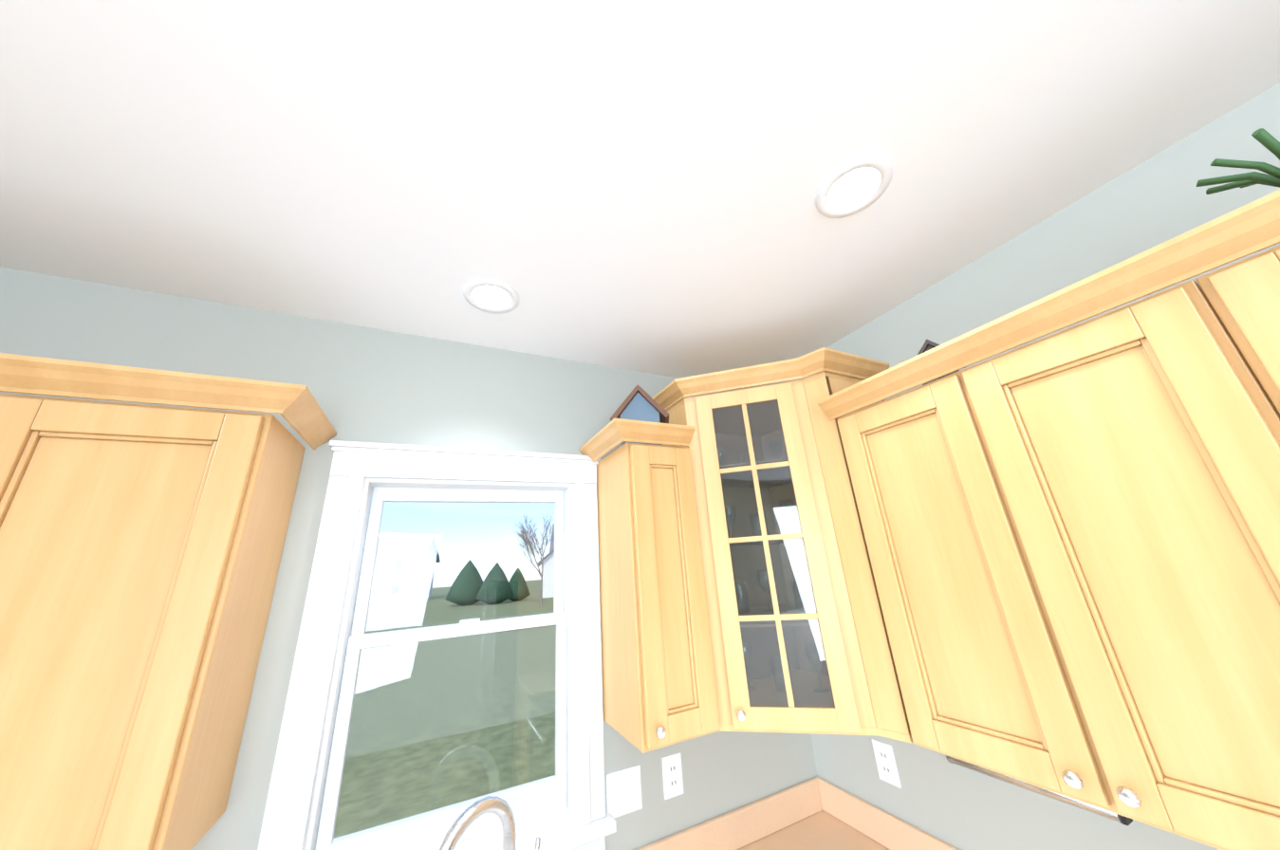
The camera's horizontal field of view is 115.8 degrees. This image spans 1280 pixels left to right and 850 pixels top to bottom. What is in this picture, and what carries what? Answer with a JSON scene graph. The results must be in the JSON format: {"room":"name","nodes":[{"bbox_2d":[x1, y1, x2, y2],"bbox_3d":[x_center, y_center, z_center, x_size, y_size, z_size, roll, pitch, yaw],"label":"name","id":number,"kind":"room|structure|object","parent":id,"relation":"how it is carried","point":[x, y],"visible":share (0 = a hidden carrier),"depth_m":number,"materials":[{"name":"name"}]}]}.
{"room":"kitchen","nodes":[
{"label":"kitchen","id":0,"kind":"room"},
{"bbox_2d":[0,267,817,849],"bbox_3d":[-0.558,0.985,1.193,3.000,2.690,0.150,6,-21,-25],"label":"wall","id":1,"kind":"structure","parent":0,"point":[374,385],"depth_m":1.30,"materials":[{"name":"paint"}]},
{"bbox_2d":[0,352,318,849],"bbox_3d":[-1.290,0.367,0.770,0.830,0.930,0.317,6,-21,-25],"label":"upper cabinet","id":2,"kind":"object","parent":1,"relation":"attached to","point":[141,546],"depth_m":0.78,"materials":[{"name":"brown wood"}]},
{"bbox_2d":[257,440,616,849],"bbox_3d":[-0.549,0.661,1.288,0.890,1.168,0.205,6,-21,-25],"label":"window","id":3,"kind":"structure","parent":1,"relation":"in","point":[543,806],"depth_m":1.23,"materials":[{"name":"white wood"}]},
{"bbox_2d":[569,836,605,849],"bbox_3d":[-0.487,1.234,1.037,0.850,0.082,0.011,6,-21,-25],"label":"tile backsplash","id":4,"kind":"structure","parent":1,"relation":"attached to","point":[598,844],"depth_m":1.20,"materials":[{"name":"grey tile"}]},
{"bbox_2d":[606,764,642,818],"bbox_3d":[-0.050,1.176,1.287,0.118,0.115,0.011,6,-21,-25],"label":"light switch","id":5,"kind":"object","parent":1,"relation":"attached to","point":[623,791],"depth_m":1.29,"materials":[{"name":"white plastic"}]},
{"bbox_2d":[592,419,728,753],"bbox_3d":[0.032,0.500,1.403,0.253,0.930,0.317,6,-21,-25],"label":"upper cabinet","id":6,"kind":"object","parent":1,"relation":"attached to","point":[663,677],"depth_m":1.28,"materials":[{"name":"brown wood"}]},
{"bbox_2d":[610,385,669,445],"bbox_3d":[0.001,-0.014,1.536,0.218,0.241,0.196,-4,-19,1],"label":"birdhouse","id":7,"kind":"object","parent":6,"relation":"on","point":[640,403],"visible":0.31,"depth_m":1.49,"materials":[{"name":"blue wood"}]},
{"bbox_2d":[661,752,683,799],"bbox_3d":[0.111,1.193,1.366,0.072,0.115,0.008,6,-21,-25],"label":"outlet","id":8,"kind":"object","parent":1,"relation":"attached to","point":[672,770],"depth_m":1.36,"materials":[{"name":"white plastic"}]},
{"bbox_2d":[0,0,1279,389],"bbox_3d":[0.476,-1.154,-0.519,3.000,0.100,5.300,6,-21,-25],"label":"ceiling","id":9,"kind":"structure","parent":0,"point":[630,184],"depth_m":0.85,"materials":[{"name":"white paint"}]},
{"bbox_2d":[463,278,519,313],"bbox_3d":[-0.474,-0.410,1.285,0.167,0.007,0.167,-12,-21,23],"label":"recessed light","id":10,"kind":"object","parent":9,"relation":"in","point":[487,295],"depth_m":1.28,"materials":[{"name":"white plastic"}]},
{"bbox_2d":[816,155,892,218],"bbox_3d":[0.522,-0.579,0.985,0.167,0.007,0.167,10,-23,-34],"label":"recessed light","id":11,"kind":"object","parent":9,"relation":"in","point":[854,186],"depth_m":0.97,"materials":[{"name":"white plastic"}]},
{"bbox_2d":[760,82,1279,849],"bbox_3d":[1.875,0.266,-0.425,0.150,2.690,5.150,6,-21,-25],"label":"wall","id":12,"kind":"structure","parent":0,"point":[1150,202],"depth_m":1.09,"materials":[{"name":"paint"}]},
{"bbox_2d":[871,739,901,788],"bbox_3d":[0.838,1.151,1.370,0.008,0.115,0.072,6,-21,-25],"label":"outlet","id":13,"kind":"object","parent":12,"relation":"attached to","point":[887,769],"depth_m":1.37,"materials":[{"name":"white plastic"}]},
{"bbox_2d":[946,755,1132,825],"bbox_3d":[0.996,0.919,1.041,0.049,0.036,0.362,6,-21,-25],"label":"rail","id":14,"kind":"object","parent":12,"relation":"attached to","point":[1122,820],"visible":0.4,"depth_m":0.99,"materials":[{"name":"silver metal"}]},
{"bbox_2d":[823,227,1279,849],"bbox_3d":[0.979,0.282,0.895,0.317,0.892,0.814,6,-21,-25],"label":"upper cabinet","id":15,"kind":"object","parent":12,"relation":"attached to","point":[1051,562],"depth_m":0.76,"materials":[{"name":"brown wood"}]},
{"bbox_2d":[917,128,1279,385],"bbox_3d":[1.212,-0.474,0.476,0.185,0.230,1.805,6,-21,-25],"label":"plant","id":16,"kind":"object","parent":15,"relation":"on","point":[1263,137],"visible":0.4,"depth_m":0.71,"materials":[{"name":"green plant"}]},
{"bbox_3d":[0.647,1.458,-1.423,3.000,0.060,5.300,6,-21,-25],"label":"floor","id":17,"kind":"structure","parent":0,"visible":0},
{"bbox_3d":[0.337,0.535,-0.583,2.696,2.270,3.903,6,-21,-25],"label":"base cabinet","id":18,"kind":"object","parent":17,"relation":"on","visible":0},
{"bbox_2d":[635,776,817,849],"bbox_3d":[-0.362,1.237,0.729,2.696,0.137,0.636,6,-21,-25],"label":"countertop","id":19,"kind":"structure","parent":18,"relation":"on","point":[678,841],"depth_m":1.30,"materials":[{"name":"laminate"}]},
{"bbox_2d":[439,796,540,849],"bbox_3d":[-0.359,1.177,0.760,0.840,0.594,0.540,6,-21,-25],"label":"faucet","id":20,"kind":"object","parent":19,"relation":"in","point":[500,808],"visible":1,"depth_m":1.03,"materials":[{"name":"silver metal"}]},
{"bbox_2d":[685,777,960,849],"bbox_3d":[0.560,1.334,1.183,0.633,0.137,0.480,6,-21,-25],"label":"countertop","id":21,"kind":"structure","parent":18,"relation":"on","point":[817,813],"depth_m":1.40,"materials":[{"name":"laminate"}]},
{"label":"outside","id":22,"kind":"structure","parent":0,"visible":0},
{"bbox_2d":[333,579,556,839],"bbox_3d":[-25.944,22.733,52.786,160.000,0.300,117.000,6,-21,-25],"label":"lawn","id":23,"kind":"structure","parent":22,"point":[389,806],"depth_m":7.60,"materials":[{"name":"green plant"}]},
{"bbox_2d":[369,535,440,606],"bbox_3d":[-31.847,17.238,47.665,13.173,7.450,10.226,2,-20,-17],"label":"house","id":24,"kind":"structure","parent":23,"relation":"on","point":[418,569],"depth_m":45.00,"materials":[{"name":"white"}]},
{"bbox_2d":[510,514,554,605],"bbox_3d":[-4.340,8.977,31.190,10.971,8.894,8.264,6,-21,-25],"label":"trees","id":25,"kind":"object","parent":23,"relation":"on","point":[526,544],"depth_m":30.87,"materials":[{"name":"brown plant"}]},
{"bbox_2d":[537,523,554,597],"bbox_3d":[-5.052,14.508,44.845,11.637,7.450,12.272,-1,-19,-9],"label":"house","id":26,"kind":"structure","parent":23,"relation":"on","point":[548,587],"depth_m":38.44,"materials":[{"name":"white"}]}
]}

